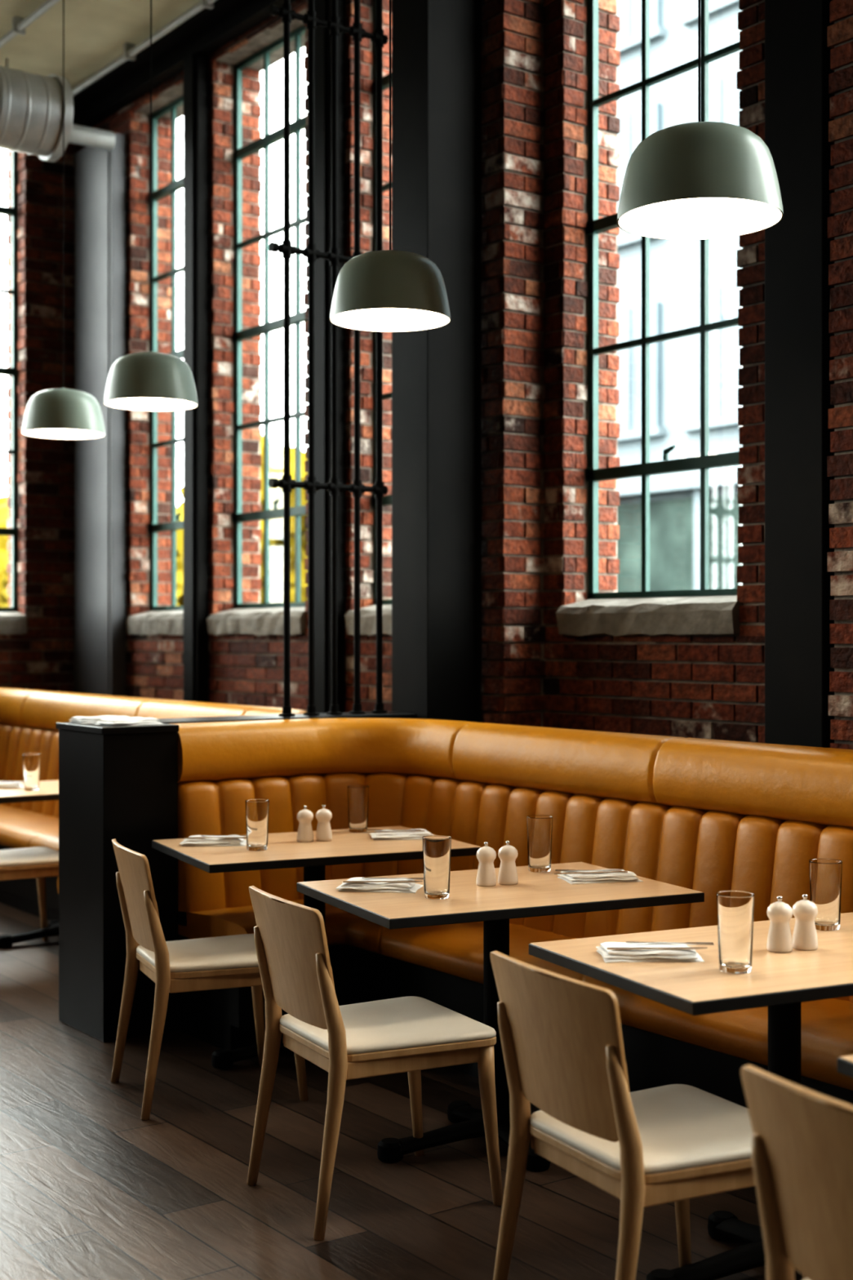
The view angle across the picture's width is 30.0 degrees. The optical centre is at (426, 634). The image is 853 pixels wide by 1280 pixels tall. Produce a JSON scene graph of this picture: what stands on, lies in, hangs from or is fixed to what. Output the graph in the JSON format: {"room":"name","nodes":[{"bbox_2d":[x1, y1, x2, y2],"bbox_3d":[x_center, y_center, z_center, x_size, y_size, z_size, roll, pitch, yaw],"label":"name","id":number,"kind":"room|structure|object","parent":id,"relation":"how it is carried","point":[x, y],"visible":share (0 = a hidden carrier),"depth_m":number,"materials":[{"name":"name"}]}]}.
{"room":"restaurant","nodes":[
{"label":"restaurant","id":0,"kind":"room"},
{"bbox_2d":[0,142,84,693],"bbox_3d":[-6.365,-1.070,8.420,9.600,5.120,0.341,0,0,-36],"label":"wall","id":1,"kind":"structure","parent":0,"point":[42,658],"depth_m":10.94,"materials":[{"name":"red brick"}]},
{"bbox_2d":[0,151,17,611],"bbox_3d":[-3.268,-1.806,10.666,1.090,3.307,0.044,0,0,-36],"label":"frame","id":2,"kind":"object","parent":1,"relation":"attached to","point":[11,211],"visible":0.8,"depth_m":10.97,"materials":[{"name":"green metal"}]},
{"bbox_2d":[0,611,26,634],"bbox_3d":[-3.269,-0.075,10.665,1.088,0.164,0.410,0,0,-36],"label":"sill","id":3,"kind":"structure","parent":1,"relation":"attached to","point":[11,622],"depth_m":10.77,"materials":[{"name":"stone"}]},
{"bbox_2d":[0,0,199,88],"bbox_3d":[-2.300,-3.755,2.859,10.240,0.250,14.130,0,0,-36],"label":"ceiling","id":4,"kind":"structure","parent":0,"point":[96,32],"depth_m":9.59,"materials":[{"name":"concrete"}]},
{"bbox_2d":[0,66,73,161],"bbox_3d":[-4.719,-3.118,6.831,6.626,1.015,0.460,0,0,-36],"label":"air duct","id":5,"kind":"object","parent":4,"relation":"hanging from","point":[31,104],"visible":0.99,"depth_m":8.53,"materials":[{"name":"silver metal"}]},
{"bbox_2d":[5,57,115,150],"bbox_3d":[-2.473,-3.390,10.132,1.010,0.460,0.140,0,0,-36],"label":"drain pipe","id":6,"kind":"object","parent":4,"relation":"attached to","point":[80,135],"visible":0.23,"depth_m":10.30,"materials":[{"name":"silver metal"}]},
{"bbox_2d":[21,0,105,439],"bbox_3d":[-1.779,-2.305,7.800,0.400,2.650,0.400,0,0,-36],"label":"pendant lamp","id":7,"kind":"object","parent":4,"relation":"hanging from","point":[63,413],"visible":1,"depth_m":7.68,"materials":[{"name":"metal"}]},
{"bbox_2d":[35,429,92,432],"bbox_3d":[-1.779,-1.013,7.800,0.372,0.014,0.372,0,0,-36],"label":"diffuser","id":8,"kind":"object","parent":7,"relation":"attached to","point":[36,430],"depth_m":7.91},
{"bbox_2d":[0,0,217,96],"bbox_3d":[1.062,-3.584,5.215,0.780,0.089,13.550,0,0,-36],"label":"conduit","id":9,"kind":"object","parent":4,"relation":"attached to","point":[19,24],"depth_m":9.41,"materials":[{"name":"grey metal"}]},
{"bbox_2d":[103,0,198,411],"bbox_3d":[-1.184,-2.308,6.841,0.400,2.643,0.400,0,0,-36],"label":"pendant lamp","id":10,"kind":"object","parent":4,"relation":"hanging from","point":[154,381],"visible":1,"depth_m":6.71,"materials":[{"name":"grey metal"}]},
{"bbox_2d":[115,397,186,403],"bbox_3d":[-1.184,-1.020,6.841,0.372,0.014,0.372,0,0,-36],"label":"diffuser","id":11,"kind":"object","parent":10,"relation":"attached to","point":[118,400],"depth_m":6.90,"materials":[{"name":"white plastic"}]},
{"bbox_2d":[329,0,450,332],"bbox_3d":[-0.119,-2.332,5.239,0.400,2.597,0.400,0,0,-36],"label":"pendant lamp","id":12,"kind":"object","parent":4,"relation":"hanging from","point":[386,291],"visible":1,"depth_m":5.11,"materials":[{"name":"metal"}]},
{"bbox_2d":[338,308,440,321],"bbox_3d":[-0.119,-1.066,5.239,0.372,0.014,0.372,0,0,-36],"label":"diffuser","id":13,"kind":"object","parent":12,"relation":"attached to","point":[369,314],"depth_m":5.30,"materials":[{"name":"white plastic"}]},
{"bbox_2d":[617,0,783,239],"bbox_3d":[0.665,-2.320,3.880,0.400,2.620,0.400,0,0,-36],"label":"pendant lamp","id":14,"kind":"object","parent":4,"relation":"hanging from","point":[696,180],"visible":1,"depth_m":3.75,"materials":[{"name":"metal"}]},
{"bbox_2d":[626,197,773,226],"bbox_3d":[0.665,-1.043,3.880,0.372,0.014,0.372,0,0,-36],"label":"diffuser","id":15,"kind":"object","parent":14,"relation":"attached to","point":[708,211],"depth_m":3.92,"materials":[{"name":"white plastic"}]},
{"bbox_2d":[0,902,802,1279],"bbox_3d":[-2.300,1.550,2.859,10.240,0.120,14.130,0,0,-36],"label":"floor","id":16,"kind":"structure","parent":0,"point":[91,1188],"depth_m":4.32,"materials":[{"name":"brown wood"}]},
{"bbox_2d":[0,846,58,941],"bbox_3d":[-1.959,1.083,7.416,0.563,0.818,0.471,0,0,-33],"label":"dining chair","id":17,"kind":"object","parent":16,"relation":"on","point":[39,863],"visible":0.58,"depth_m":7.32,"materials":[{"name":"beige wood"}]},
{"bbox_2d":[0,780,58,948],"bbox_3d":[-1.726,1.115,7.769,0.990,0.750,0.680,0,0,-33],"label":"dining table","id":18,"kind":"object","parent":16,"relation":"on","point":[48,790],"visible":0.23,"depth_m":7.56,"materials":[{"name":"brown wood"}]},
{"bbox_2d":[0,781,23,788],"bbox_3d":[-2.061,0.727,7.695,0.232,0.026,0.144,0,0,-6],"label":"folded napkin","id":19,"kind":"object","parent":18,"relation":"on","point":[2,785],"visible":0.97,"depth_m":7.64,"materials":[{"name":"white fabric"}]},
{"bbox_2d":[22,753,39,791],"bbox_3d":[-1.876,0.655,7.559,0.083,0.170,0.083,0,0,-33],"label":"glass tumbler","id":20,"kind":"object","parent":18,"relation":"on","point":[31,762],"visible":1,"depth_m":7.53,"materials":[{"name":"clear glass"}]},
{"bbox_2d":[73,132,126,696],"bbox_3d":[-2.216,-0.910,10.763,0.112,4.800,0.620,0,0,-36],"label":"steel column","id":21,"kind":"structure","parent":16,"relation":"on","point":[100,175],"depth_m":10.62,"materials":[{"name":"grey metal"}]},
{"bbox_2d":[0,687,306,920],"bbox_3d":[-2.067,0.916,8.485,1.100,1.147,4.520,0,0,-36],"label":"banquette","id":22,"kind":"object","parent":16,"relation":"on","point":[28,718],"visible":0.19,"depth_m":8.88,"materials":[{"name":"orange leather"}]},
{"bbox_2d":[0,804,58,893],"bbox_3d":[-2.139,1.076,8.495,0.995,0.108,4.420,0,0,-36],"label":"seat cushion","id":23,"kind":"object","parent":22,"relation":"on","point":[21,825],"depth_m":8.50,"materials":[{"name":"brown leather"}]},
{"bbox_2d":[183,52,208,702],"bbox_3d":[-1.407,-1.005,9.669,0.090,4.990,0.190,0,0,-36],"label":"steel column","id":24,"kind":"structure","parent":16,"relation":"on","point":[196,66],"depth_m":9.61,"materials":[{"name":"black metal"}]},
{"bbox_2d":[111,838,308,1119],"bbox_3d":[-0.725,1.083,5.191,0.563,0.818,0.471,0,0,-23],"label":"dining chair","id":25,"kind":"object","parent":16,"relation":"on","point":[227,962],"visible":0.91,"depth_m":5.03,"materials":[{"name":"beige wood"}]},
{"bbox_2d":[55,711,417,1042],"bbox_3d":[-0.682,0.915,6.425,1.550,1.150,0.437,0,0,-36],"label":"wall","id":26,"kind":"structure","parent":16,"relation":"on","point":[119,783],"depth_m":5.92,"materials":[{"name":"black paint"}]},
{"bbox_2d":[68,715,130,724],"bbox_3d":[-1.247,0.327,6.129,0.232,0.026,0.144,0,0,-32],"label":"folded napkin","id":27,"kind":"object","parent":26,"relation":"on","point":[77,719],"visible":0.59,"depth_m":6.07,"materials":[{"name":"white fabric"}]},
{"bbox_2d":[93,716,164,726],"bbox_3d":[-1.120,0.327,5.988,0.238,0.026,0.147,0,0,-43],"label":"folded napkin","id":28,"kind":"object","parent":26,"relation":"on","point":[132,721],"visible":1,"depth_m":5.94,"materials":[{"name":"white fabric"}]},
{"bbox_2d":[268,0,387,716],"bbox_3d":[-0.409,-1.645,6.742,0.574,3.970,0.068,0,0,-36],"label":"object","id":29,"kind":"object","parent":26,"relation":"on","point":[286,483],"visible":0.93,"depth_m":6.75,"materials":[{"name":"black metal"}]},
{"bbox_2d":[151,826,481,1068],"bbox_3d":[-0.397,1.115,5.633,0.990,0.750,0.680,0,0,-26],"label":"dining table","id":30,"kind":"object","parent":16,"relation":"on","point":[283,851],"visible":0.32,"depth_m":5.47,"materials":[{"name":"brown wood"}]},
{"bbox_2d":[179,835,246,846],"bbox_3d":[-0.746,0.727,5.621,0.238,0.026,0.147,0,0,-1],"label":"folded napkin","id":31,"kind":"object","parent":30,"relation":"on","point":[187,842],"visible":0.9,"depth_m":5.56,"materials":[{"name":"white fabric"}]},
{"bbox_2d":[183,836,246,838],"bbox_3d":[-0.735,0.713,5.575,0.230,0.002,0.015,0,0,-1],"label":"knife","id":32,"kind":"object","parent":31,"relation":"on","point":[240,837],"visible":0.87,"depth_m":5.57,"materials":[{"name":"silver metal"}]},
{"bbox_2d":[201,835,246,836],"bbox_3d":[-0.698,0.713,5.638,0.200,0.002,0.022,0,0,4],"label":"fork","id":33,"kind":"object","parent":31,"relation":"on","point":[202,835],"visible":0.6,"depth_m":5.64,"materials":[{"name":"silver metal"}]},
{"bbox_2d":[244,799,269,851],"bbox_3d":[-0.581,0.655,5.462,0.083,0.170,0.083,0,0,-25],"label":"glass tumbler","id":34,"kind":"object","parent":30,"relation":"on","point":[256,810],"visible":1,"depth_m":5.43,"materials":[{"name":"clear glass"}]},
{"bbox_2d":[297,805,313,842],"bbox_3d":[-0.433,0.676,5.687,0.060,0.128,0.060,0,0,-25],"label":"pepper mill","id":35,"kind":"object","parent":30,"relation":"on","point":[304,833],"visible":1,"depth_m":5.67,"materials":[{"name":"beige ceramic"}]},
{"bbox_2d":[315,804,332,841],"bbox_3d":[-0.368,0.676,5.713,0.060,0.128,0.060,0,0,-26],"label":"salt mill","id":36,"kind":"object","parent":30,"relation":"on","point":[323,833],"visible":1,"depth_m":5.69,"materials":[{"name":"beige ceramic"}]},
{"bbox_2d":[346,785,368,832],"bbox_3d":[-0.256,0.655,5.965,0.083,0.170,0.083,0,0,-26],"label":"glass tumbler","id":37,"kind":"object","parent":30,"relation":"on","point":[357,795],"visible":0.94,"depth_m":5.93,"materials":[{"name":"clear glass"}]},
{"bbox_2d":[368,828,433,839],"bbox_3d":[-0.085,0.727,5.793,0.238,0.026,0.147,0,0,-7],"label":"folded napkin","id":38,"kind":"object","parent":30,"relation":"on","point":[393,835],"visible":0.88,"depth_m":5.74,"materials":[{"name":"white fabric"}]},
{"bbox_2d":[362,830,424,832],"bbox_3d":[-0.119,0.713,5.750,0.230,0.002,0.015,0,0,-11],"label":"knife","id":39,"kind":"object","parent":38,"relation":"on","point":[413,830],"visible":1,"depth_m":5.75,"materials":[{"name":"silver metal"}]},
{"bbox_2d":[365,829,421,831],"bbox_3d":[-0.121,0.713,5.798,0.200,0.002,0.022,0,0,0],"label":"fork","id":40,"kind":"object","parent":38,"relation":"on","point":[366,829],"visible":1,"depth_m":5.79,"materials":[{"name":"silver metal"}]},
{"bbox_2d":[314,0,344,713],"bbox_3d":[-0.527,-1.005,8.449,0.100,4.990,0.190,0,0,-36],"label":"steel column","id":41,"kind":"structure","parent":16,"relation":"on","point":[322,38],"depth_m":8.40,"materials":[{"name":"black metal"}]},
{"bbox_2d":[246,885,502,1240],"bbox_3d":[-0.153,1.083,4.232,0.563,0.818,0.471,0,0,-28],"label":"dining chair","id":42,"kind":"object","parent":16,"relation":"on","point":[411,1034],"visible":1,"depth_m":4.12,"materials":[{"name":"beige wood"}]},
{"bbox_2d":[391,0,481,722],"bbox_3d":[0.044,-1.070,7.047,0.335,5.120,0.330,0,0,-36],"label":"steel column","id":43,"kind":"structure","parent":16,"relation":"on","point":[437,44],"depth_m":6.96,"materials":[{"name":"black metal"}]},
{"bbox_2d":[296,862,704,1171],"bbox_3d":[0.205,1.115,4.660,0.990,0.750,0.680,0,0,-26],"label":"dining table","id":44,"kind":"object","parent":16,"relation":"on","point":[535,894],"visible":0.58,"depth_m":4.53,"materials":[{"name":"brown wood"}]},
{"bbox_2d":[336,876,422,893],"bbox_3d":[-0.136,0.727,4.630,0.238,0.026,0.147,0,0,7],"label":"folded napkin","id":45,"kind":"object","parent":44,"relation":"on","point":[392,887],"visible":0.94,"depth_m":4.58,"materials":[{"name":"white fabric"}]},
{"bbox_2d":[342,880,422,882],"bbox_3d":[-0.125,0.713,4.585,0.230,0.002,0.016,0,0,-1],"label":"knife","id":46,"kind":"object","parent":45,"relation":"on","point":[343,881],"visible":1,"depth_m":4.59,"materials":[{"name":"silver metal"}]},
{"bbox_2d":[362,877,423,879],"bbox_3d":[-0.088,0.713,4.648,0.200,0.002,0.022,0,0,5],"label":"fork","id":47,"kind":"object","parent":45,"relation":"on","point":[413,878],"visible":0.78,"depth_m":4.65,"materials":[{"name":"silver metal"}]},
{"bbox_2d":[422,835,451,899],"bbox_3d":[0.029,0.655,4.471,0.083,0.170,0.083,0,0,-26],"label":"glass tumbler","id":48,"kind":"object","parent":44,"relation":"on","point":[437,849],"visible":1,"depth_m":4.44,"materials":[{"name":"clear glass"}]},
{"bbox_2d":[475,841,496,886],"bbox_3d":[0.176,0.676,4.697,0.060,0.128,0.060,0,0,-26],"label":"pepper mill","id":49,"kind":"object","parent":44,"relation":"on","point":[486,855],"visible":1,"depth_m":4.67,"materials":[{"name":"beige ceramic"}]},
{"bbox_2d":[497,840,518,884],"bbox_3d":[0.242,0.676,4.722,0.060,0.128,0.060,0,0,-25],"label":"salt mill","id":50,"kind":"object","parent":44,"relation":"on","point":[508,854],"visible":1,"depth_m":4.70,"materials":[{"name":"beige ceramic"}]},
{"bbox_2d":[526,814,552,872],"bbox_3d":[0.354,0.655,4.975,0.083,0.170,0.083,0,0,-25],"label":"glass tumbler","id":51,"kind":"object","parent":44,"relation":"on","point":[540,827],"visible":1,"depth_m":4.94,"materials":[{"name":"clear glass"}]},
{"bbox_2d":[557,868,643,884],"bbox_3d":[0.524,0.727,4.802,0.232,0.026,0.144,0,0,-13],"label":"folded napkin","id":52,"kind":"object","parent":44,"relation":"on","point":[579,878],"visible":0.88,"depth_m":4.75,"materials":[{"name":"white fabric"}]},
{"bbox_2d":[555,869,622,871],"bbox_3d":[0.489,0.713,4.807,0.200,0.002,0.022,0,0,0],"label":"fork","id":53,"kind":"object","parent":52,"relation":"on","point":[555,869],"visible":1,"depth_m":4.80,"materials":[{"name":"silver metal"}]},
{"bbox_2d":[554,871,627,874],"bbox_3d":[0.490,0.713,4.759,0.230,0.002,0.016,0,0,-11],"label":"knife","id":54,"kind":"object","parent":52,"relation":"on","point":[610,871],"visible":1,"depth_m":4.76,"materials":[{"name":"silver metal"}]},
{"bbox_2d":[168,717,852,1108],"bbox_3d":[1.809,0.916,3.150,1.100,1.147,8.170,0,0,-36],"label":"banquette","id":55,"kind":"object","parent":16,"relation":"on","point":[708,816],"visible":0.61,"depth_m":5.45,"materials":[{"name":"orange leather"}]},
{"bbox_2d":[177,899,852,1090],"bbox_3d":[1.796,1.076,3.079,0.995,0.108,8.070,0,0,-36],"label":"seat cushion","id":56,"kind":"object","parent":55,"relation":"on","point":[455,950],"depth_m":5.13,"materials":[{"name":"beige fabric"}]},
{"bbox_2d":[489,951,806,1279],"bbox_3d":[0.466,1.083,3.347,0.563,0.818,0.471,0,0,-28],"label":"dining chair","id":57,"kind":"object","parent":16,"relation":"on","point":[562,1037],"visible":0.96,"depth_m":3.21,"materials":[{"name":"beige wood"}]},
{"bbox_2d":[528,911,852,1279],"bbox_3d":[0.837,1.115,3.723,0.990,0.750,0.680,0,0,-26],"label":"dining table","id":58,"kind":"object","parent":16,"relation":"on","point":[780,982],"visible":0.7,"depth_m":3.60,"materials":[{"name":"brown wood"}]},
{"bbox_2d":[595,942,704,963],"bbox_3d":[0.513,0.727,3.658,0.232,0.026,0.144,0,0,-2],"label":"folded napkin","id":59,"kind":"object","parent":58,"relation":"on","point":[609,956],"visible":0.87,"depth_m":3.60,"materials":[{"name":"white fabric"}]},
{"bbox_2d":[606,946,707,950],"bbox_3d":[0.524,0.713,3.612,0.230,0.002,0.016,0,0,-1],"label":"knife","id":60,"kind":"object","parent":59,"relation":"on","point":[664,948],"visible":1,"depth_m":3.61,"materials":[{"name":"silver metal"}]},
{"bbox_2d":[626,941,714,945],"bbox_3d":[0.561,0.713,3.675,0.200,0.002,0.022,0,0,4],"label":"fork","id":61,"kind":"object","parent":59,"relation":"on","point":[628,942],"visible":1,"depth_m":3.67,"materials":[{"name":"silver metal"}]},
{"bbox_2d":[716,890,754,973],"bbox_3d":[0.679,0.655,3.498,0.083,0.170,0.083,0,0,-26],"label":"glass tumbler","id":62,"kind":"object","parent":58,"relation":"on","point":[735,908],"visible":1,"depth_m":3.47,"materials":[{"name":"clear glass"}]},
{"bbox_2d":[766,895,792,952],"bbox_3d":[0.826,0.676,3.724,0.060,0.128,0.060,0,0,-26],"label":"pepper mill","id":63,"kind":"object","parent":58,"relation":"on","point":[780,913],"visible":1,"depth_m":3.70,"materials":[{"name":"beige ceramic"}]},
{"bbox_2d":[792,893,817,951],"bbox_3d":[0.892,0.676,3.749,0.060,0.128,0.060,0,0,-25],"label":"salt mill","id":64,"kind":"object","parent":58,"relation":"on","point":[805,912],"visible":1,"depth_m":3.73,"materials":[{"name":"beige ceramic"}]},
{"bbox_2d":[808,858,842,930],"bbox_3d":[1.004,0.655,4.002,0.083,0.170,0.083,0,0,-25],"label":"glass tumbler","id":65,"kind":"object","parent":58,"relation":"on","point":[825,874],"visible":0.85,"depth_m":3.97,"materials":[{"name":"clear glass"}]},
{"bbox_2d":[740,1064,852,1279],"bbox_3d":[0.827,1.083,2.441,0.563,0.818,0.471,0,0,-28],"label":"dining chair","id":66,"kind":"object","parent":16,"relation":"on","point":[802,1137],"visible":1,"depth_m":2.41,"materials":[{"name":"beige wood"}]},
{"bbox_2d":[764,0,834,747],"bbox_3d":[1.318,-1.070,5.293,0.335,5.120,0.305,0,0,-36],"label":"steel column","id":67,"kind":"structure","parent":16,"relation":"on","point":[797,597],"depth_m":5.19,"materials":[{"name":"black metal"}]},
{"bbox_2d":[836,1054,852,1078],"bbox_3d":[1.312,1.115,2.696,0.990,0.750,0.680,0,0,-26],"label":"dining table","id":68,"kind":"object","parent":16,"relation":"on","point":[844,1064],"visible":1,"depth_m":2.77,"materials":[{"name":"brown wood"}]},
{"bbox_2d":[84,0,852,749],"bbox_3d":[1.414,-1.070,5.681,0.901,5.120,13.930,0,0,-36],"label":"wall","id":69,"kind":"structure","parent":0,"point":[535,53],"depth_m":7.06,"materials":[{"name":"red brick"}]},
{"bbox_2d":[125,609,183,635],"bbox_3d":[-1.566,-0.074,10.254,0.410,0.166,0.888,0,0,-36],"label":"sill","id":70,"kind":"structure","parent":69,"relation":"attached to","point":[171,622],"depth_m":10.18,"materials":[{"name":"stone"}]},
{"bbox_2d":[149,96,183,610],"bbox_3d":[-1.577,-1.806,10.245,0.073,3.307,0.890,0,0,-36],"label":"frame","id":71,"kind":"object","parent":69,"relation":"attached to","point":[175,185],"visible":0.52,"depth_m":10.44,"materials":[{"name":"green metal"}]},
{"bbox_2d":[72,0,297,127],"bbox_3d":[1.517,-3.567,5.546,0.214,0.134,13.590,0,0,-36],"label":"ceiling beam","id":72,"kind":"structure","parent":69,"relation":"attached to","point":[208,30],"depth_m":9.81,"materials":[{"name":"black metal"}]},
{"bbox_2d":[206,606,307,635],"bbox_3d":[-0.846,-0.074,9.263,0.410,0.165,1.058,0,0,-36],"label":"sill","id":73,"kind":"structure","parent":69,"relation":"attached to","point":[262,621],"depth_m":9.13,"materials":[{"name":"stone"}]},
{"bbox_2d":[233,24,307,608],"bbox_3d":[-0.857,-1.806,9.253,0.073,3.307,1.060,0,0,-36],"label":"frame","id":74,"kind":"object","parent":69,"relation":"attached to","point":[240,153],"visible":0.76,"depth_m":9.39,"materials":[{"name":"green metal"}]},
{"bbox_2d":[344,604,391,635],"bbox_3d":[0.033,-0.074,8.053,0.410,0.166,1.028,0,0,-36],"label":"sill","id":75,"kind":"structure","parent":69,"relation":"attached to","point":[367,614],"depth_m":8.19,"materials":[{"name":"stone"}]},
{"bbox_2d":[372,0,391,604],"bbox_3d":[0.022,-1.806,8.044,0.073,3.307,1.030,0,0,-36],"label":"frame","id":76,"kind":"object","parent":69,"relation":"attached to","point":[387,500],"visible":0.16,"depth_m":8.45,"materials":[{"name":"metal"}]},
{"bbox_2d":[555,595,742,636],"bbox_3d":[1.036,-0.074,6.674,0.408,0.166,1.038,0,0,-36],"label":"sill","id":77,"kind":"structure","parent":69,"relation":"attached to","point":[720,614],"depth_m":6.53,"materials":[{"name":"stone"}]},
{"bbox_2d":[586,0,740,599],"bbox_3d":[1.024,-1.806,6.665,0.073,3.307,1.040,0,0,-36],"label":"frame","id":78,"kind":"object","parent":69,"relation":"attached to","point":[595,225],"visible":0.73,"depth_m":6.81,"materials":[{"name":"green metal"}]},
{"label":"outside","id":79,"kind":"structure","parent":0,"visible":0},
{"bbox_3d":[-3.666,1.890,22.058,100.000,0.200,120.000,0,0,-36],"label":"ground","id":80,"kind":"structure","parent":79,"visible":0},
{"bbox_2d":[0,570,8,607],"bbox_3d":[-4.497,0.511,17.740,3.425,2.907,3.248,0,0,-36],"label":"autumn tree","id":81,"kind":"object","parent":80,"relation":"on","point":[3,580],"visible":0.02,"depth_m":18.07,"materials":[{"name":"yellow plant"}]},
{"bbox_2d":[0,495,183,590],"bbox_3d":[-4.637,0.015,21.727,4.004,3.697,3.941,0,0,-36],"label":"autumn tree","id":82,"kind":"object","parent":80,"relation":"on","point":[3,508],"visible":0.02,"depth_m":20.31,"materials":[{"name":"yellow plant"}]},
{"bbox_2d":[176,586,183,605],"bbox_3d":[-2.470,0.423,20.185,3.226,3.241,3.306,0,0,-36],"label":"autumn tree","id":83,"kind":"object","parent":80,"relation":"on","point":[180,593],"visible":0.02,"depth_m":18.76,"materials":[{"name":"yellow plant"}]},
{"bbox_2d":[176,434,307,603],"bbox_3d":[-1.461,-0.215,18.169,3.096,4.138,3.103,0,0,-11],"label":"autumn tree","id":84,"kind":"object","parent":80,"relation":"on","point":[276,450],"visible":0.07,"depth_m":16.95,"materials":[{"name":"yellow plant"}]},
{"bbox_2d":[617,0,742,591],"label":"window","id":85,"kind":"structure","parent":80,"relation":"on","point":[674,264],"depth_m":23.73,"materials":[{"name":"glass"}]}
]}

